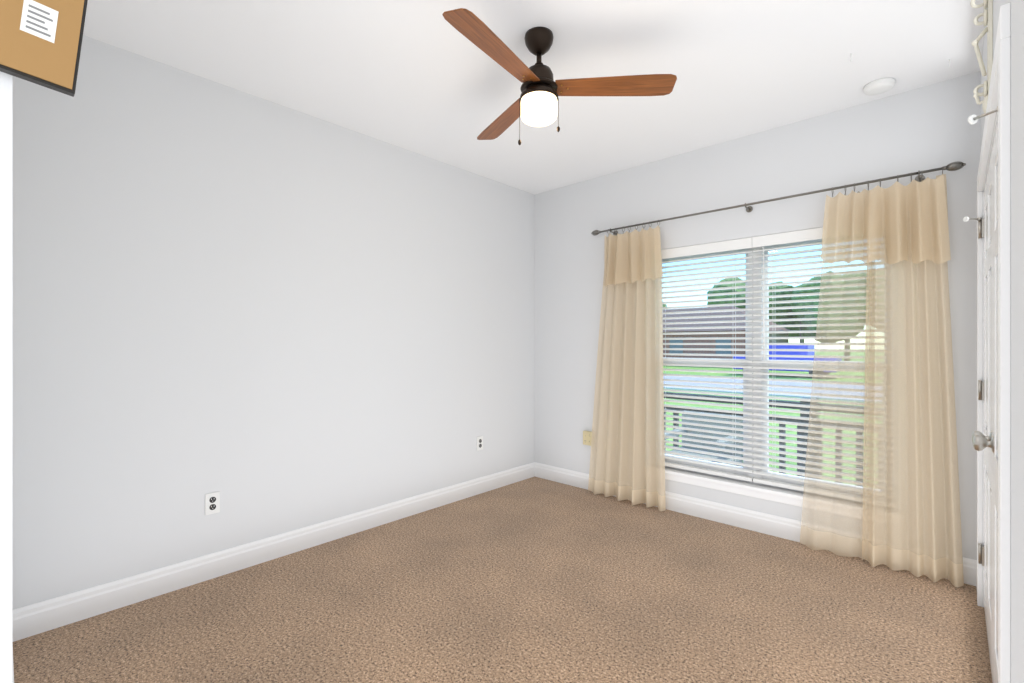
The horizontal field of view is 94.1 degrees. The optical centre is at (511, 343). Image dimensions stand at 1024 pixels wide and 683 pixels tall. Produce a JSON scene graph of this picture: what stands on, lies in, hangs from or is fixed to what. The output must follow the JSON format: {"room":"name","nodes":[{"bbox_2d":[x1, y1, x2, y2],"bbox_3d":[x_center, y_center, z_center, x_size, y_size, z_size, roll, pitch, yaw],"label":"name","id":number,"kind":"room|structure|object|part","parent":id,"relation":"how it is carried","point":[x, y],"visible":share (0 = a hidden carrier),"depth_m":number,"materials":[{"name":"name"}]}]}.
{"room":"empty bedroom","nodes":[
{"label":"empty bedroom","id":0,"kind":"room"},
{"bbox_2d":[0,71,11,682],"bbox_3d":[-2.102,-0.078,1.182,1.610,2.740,1.170,0,0,43],"label":"wall","id":1,"kind":"structure","parent":0,"point":[5,377],"depth_m":1.05,"materials":[{"name":"white paint"}]},
{"bbox_2d":[12,608,19,682],"bbox_3d":[-1.627,1.225,1.550,1.446,0.134,0.016,0,0,43],"label":"baseboard","id":2,"kind":"structure","parent":1,"relation":"attached to","point":[15,612],"depth_m":2.07,"materials":[{"name":"white"}]},
{"bbox_2d":[0,0,87,96],"bbox_3d":[-1.315,-0.958,0.805,0.053,0.745,0.979,0,0,43],"label":"bulletin board","id":3,"kind":"object","parent":1,"relation":"attached to","point":[41,42],"visible":1,"depth_m":1.07,"materials":[{"name":"cork"},{"name":"paper"},{"name":"black frame wood"}]},
{"bbox_2d":[12,35,533,609],"bbox_3d":[-1.054,-0.078,3.382,0.150,2.740,3.880,0,0,43],"label":"wall","id":4,"kind":"structure","parent":0,"point":[264,317],"depth_m":2.69,"materials":[{"name":"white paint"}]},
{"bbox_2d":[205,491,219,514],"bbox_3d":[-1.650,0.882,2.625,0.008,0.115,0.070,0,0,43],"label":"electrical outlet","id":5,"kind":"object","parent":4,"relation":"attached to","point":[212,503],"visible":1,"depth_m":2.62,"materials":[{"name":"white plastic"}]},
{"bbox_2d":[20,462,535,639],"bbox_3d":[-0.977,1.225,3.344,0.016,0.134,3.530,0,0,43],"label":"baseboard","id":6,"kind":"structure","parent":4,"relation":"attached to","point":[45,615],"depth_m":2.68,"materials":[{"name":"white wood"}]},
{"bbox_2d":[477,436,482,450],"bbox_3d":[-0.275,0.862,4.105,0.008,0.115,0.070,0,0,43],"label":"electrical outlet","id":7,"kind":"object","parent":4,"relation":"attached to","point":[480,443],"visible":1,"depth_m":4.10,"materials":[{"name":"white plastic"}]},
{"bbox_2d":[12,477,991,682],"bbox_3d":[-0.414,1.342,2.125,4.000,0.100,4.850,0,0,43],"label":"floor","id":8,"kind":"structure","parent":0,"point":[535,580],"depth_m":2.27,"materials":[{"name":"brown carpet"}]},
{"bbox_2d":[83,0,984,194],"bbox_3d":[-0.414,-1.498,2.125,4.000,0.100,4.850,0,0,43],"label":"ceiling","id":9,"kind":"structure","parent":0,"point":[424,78],"depth_m":2.45,"materials":[{"name":"white paint"}]},
{"bbox_2d":[442,8,676,144],"bbox_3d":[0.030,-1.190,2.207,1.114,0.515,1.065,0,0,43],"label":"ceiling fan","id":10,"kind":"object","parent":9,"relation":"hanging from","point":[534,104],"visible":1,"depth_m":2.19,"materials":[{"name":"brown wood"}]},
{"bbox_3d":[-0.064,-1.199,1.949,0.136,0.006,0.553,14,8,32],"label":"blade","id":11,"kind":"part","parent":10,"relation":"part of","materials":[{"name":"brown wood"}]},
{"bbox_3d":[-0.032,-1.199,2.557,0.136,0.006,0.553,-13,6,-26],"label":"blade","id":12,"kind":"part","parent":10,"relation":"part of","materials":[{"name":"brown wood"}]},
{"bbox_3d":[0.127,-1.095,2.244,0.172,0.101,0.172,0,0,43],"label":"lamp shade","id":13,"kind":"part","parent":10,"relation":"part of","materials":[{"name":"white glass"}]},
{"bbox_3d":[0.478,-1.199,2.225,0.553,0.006,0.136,0,-12,3],"label":"blade","id":14,"kind":"part","parent":10,"relation":"part of","materials":[{"name":"brown wood"}]},
{"bbox_2d":[863,78,895,94],"bbox_3d":[2.053,-1.429,2.665,0.144,0.038,0.144,0,0,43],"label":"smoke detector","id":15,"kind":"object","parent":9,"relation":"attached to","point":[879,86],"visible":1,"depth_m":2.63,"materials":[{"name":"white plastic"}]},
{"bbox_2d":[534,71,979,559],"bbox_3d":[1.405,-0.078,3.643,3.400,2.740,0.150,0,0,43],"label":"wall","id":16,"kind":"structure","parent":0,"point":[928,127],"depth_m":3.30,"materials":[{"name":"white paint"}]},
{"bbox_2d":[583,431,591,445],"bbox_3d":[0.674,0.837,4.200,0.100,0.120,0.028,0,0,43],"label":"adapter","id":17,"kind":"object","parent":16,"relation":"attached to","point":[587,436],"visible":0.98,"depth_m":4.19,"materials":[{"name":"beige plastic"}]},
{"bbox_2d":[536,463,976,587],"bbox_3d":[1.360,1.225,3.571,3.070,0.134,0.016,0,0,43],"label":"baseboard","id":18,"kind":"structure","parent":16,"relation":"attached to","point":[786,528],"depth_m":3.39,"materials":[{"name":"white"}]},
{"bbox_2d":[665,467,862,518],"bbox_3d":[1.676,1.024,3.316,1.640,0.077,0.110,0,0,43],"label":"window sill","id":19,"kind":"structure","parent":16,"relation":"attached to","point":[780,495],"depth_m":3.26,"materials":[{"name":"white wood"}]},
{"bbox_2d":[663,239,866,502],"bbox_3d":[1.730,0.124,3.375,1.580,1.725,0.070,0,0,43],"label":"window","id":20,"kind":"structure","parent":16,"relation":"in","point":[752,474],"depth_m":3.34,"materials":[{"name":"white plastic"}]},
{"bbox_2d":[661,227,866,501],"bbox_3d":[1.682,0.114,3.323,1.574,1.700,0.077,0,0,43],"label":"window blinds","id":21,"kind":"object","parent":20,"relation":"attached to","point":[779,238],"visible":0.62,"depth_m":3.30,"materials":[{"name":"white plastic"}]},
{"bbox_2d":[588,161,965,586],"bbox_3d":[1.516,0.159,3.307,2.369,2.253,0.189,0,0,43],"label":"curtains","id":22,"kind":"object","parent":16,"relation":"attached to","point":[894,237],"visible":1,"depth_m":2.74,"materials":[{"name":"beige fabric"}]},
{"bbox_3d":[1.558,-0.938,3.326,2.332,0.058,0.106,0,0,43],"label":"rod","id":23,"kind":"part","parent":22,"relation":"part of","materials":[{"name":"silver metal"}]},
{"bbox_2d":[980,0,1023,682],"bbox_3d":[0.996,-0.078,0.815,0.150,2.740,4.850,0,0,43],"label":"wall","id":24,"kind":"structure","parent":0,"point":[1017,341],"depth_m":1.04,"materials":[{"name":"white paint"}]},
{"bbox_2d":[970,0,992,112],"bbox_3d":[1.718,-1.125,1.748,0.070,0.585,0.090,0,0,43],"label":"decor","id":25,"kind":"object","parent":24,"relation":"attached to","point":[987,15],"visible":0.92,"depth_m":1.74,"materials":[{"name":"beige"}]},
{"bbox_2d":[972,219,993,565],"bbox_3d":[1.770,0.233,1.788,0.061,1.689,1.517,0,0,43],"label":"hardware piece","id":26,"kind":"object","parent":24,"relation":"attached to","point":[980,441],"visible":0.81,"depth_m":2.30,"materials":[{"name":"silver metal"}]},
{"bbox_2d":[969,106,997,220],"bbox_3d":[1.761,-0.608,1.797,0.061,0.012,1.520,0,0,43],"label":"rod","id":27,"kind":"object","parent":24,"relation":"attached to","point":[981,116],"visible":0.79,"depth_m":1.27,"materials":[{"name":"silver metal"}]},
{"bbox_2d":[963,115,977,221],"bbox_3d":[1.738,-0.608,1.814,0.026,0.024,1.445,0,0,43],"label":"pad","id":28,"kind":"object","parent":27,"relation":"attached to","point":[971,121],"visible":1,"depth_m":1.29,"materials":[{"name":"white rubber"}]},
{"bbox_2d":[984,147,992,682],"bbox_3d":[2.061,0.271,2.035,0.040,2.018,0.757,0,0,43],"label":"closet door","id":29,"kind":"structure","parent":24,"relation":"in","point":[988,397],"depth_m":2.01,"materials":[{"name":"white wood"}]},
{"bbox_2d":[977,3,1010,682],"bbox_3d":[1.797,0.232,1.763,0.068,2.120,1.690,0,0,43],"label":"trim","id":30,"kind":"structure","parent":24,"relation":"attached to","point":[999,95],"depth_m":1.17,"materials":[{"name":"white wood"}]},
{"bbox_2d":[993,122,997,682],"bbox_3d":[1.544,0.271,1.479,0.040,2.018,0.753,0,0,43],"label":"closet door","id":31,"kind":"structure","parent":24,"relation":"in","point":[995,410],"depth_m":1.69,"materials":[{"name":"white"}]},
{"label":"outside","id":32,"kind":"structure","parent":0,"visible":0},
{"bbox_2d":[663,352,864,484],"bbox_3d":[46.814,2.012,54.785,140.000,0.200,134.000,0,0,43],"label":"ground","id":33,"kind":"structure","parent":32,"point":[737,409],"depth_m":14.18,"materials":[{"name":"green plant"}]},
{"bbox_2d":[663,306,791,358],"bbox_3d":[17.166,-0.688,44.181,14.000,5.200,10.000,0,0,43],"label":"house","id":34,"kind":"structure","parent":33,"relation":"on","point":[715,330],"depth_m":40.11,"materials":[{"name":"brick"}]},
{"bbox_2d":[707,278,773,322],"bbox_3d":[26.977,-2.905,54.920,8.773,9.634,9.040,0,0,43],"label":"tree","id":35,"kind":"object","parent":33,"relation":"on","point":[727,291],"depth_m":52.72,"materials":[{"name":"green plant"}]},
{"bbox_2d":[664,376,864,401],"bbox_3d":[13.697,1.887,19.147,140.000,0.050,8.400,0,0,43],"label":"road","id":36,"kind":"structure","parent":33,"relation":"on","point":[739,386],"depth_m":20.37,"materials":[{"name":"grey asphalt"}]},
{"bbox_2d":[733,345,841,377],"bbox_3d":[15.862,0.987,27.647,5.200,1.850,1.960,0,0,43],"label":"vehicle","id":37,"kind":"object","parent":33,"relation":"on","point":[793,352],"depth_m":26.64,"materials":[{"name":"blue metal"}]},
{"bbox_2d":[769,280,810,342],"bbox_3d":[28.564,-2.130,46.673,7.760,8.083,8.257,0,0,43],"label":"tree","id":38,"kind":"object","parent":33,"relation":"on","point":[788,311],"depth_m":46.16,"materials":[{"name":"green plant"}]},
{"bbox_2d":[797,271,866,360],"bbox_3d":[27.626,-2.016,39.007,7.225,7.856,6.889,0,0,43],"label":"tree","id":39,"kind":"object","parent":33,"relation":"on","point":[816,309],"depth_m":37.63,"materials":[{"name":"green plant"}]},
{"bbox_3d":[2.246,1.582,3.886,10.000,0.320,1.350,0,0,43],"label":"porch deck","id":40,"kind":"object","parent":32,"visible":0},
{"bbox_2d":[664,411,742,466],"bbox_3d":[1.746,1.047,4.377,0.570,0.750,0.530,0,0,43],"label":"porch chair","id":41,"kind":"object","parent":40,"relation":"on","point":[710,434],"depth_m":4.48,"materials":[{"name":"grey"}]},
{"bbox_2d":[664,392,863,486],"bbox_3d":[2.617,0.957,4.285,10.000,0.930,0.120,0,0,43],"label":"porch railing","id":42,"kind":"object","parent":40,"relation":"on","point":[780,425],"depth_m":4.25,"materials":[{"name":"grey"}]}
]}

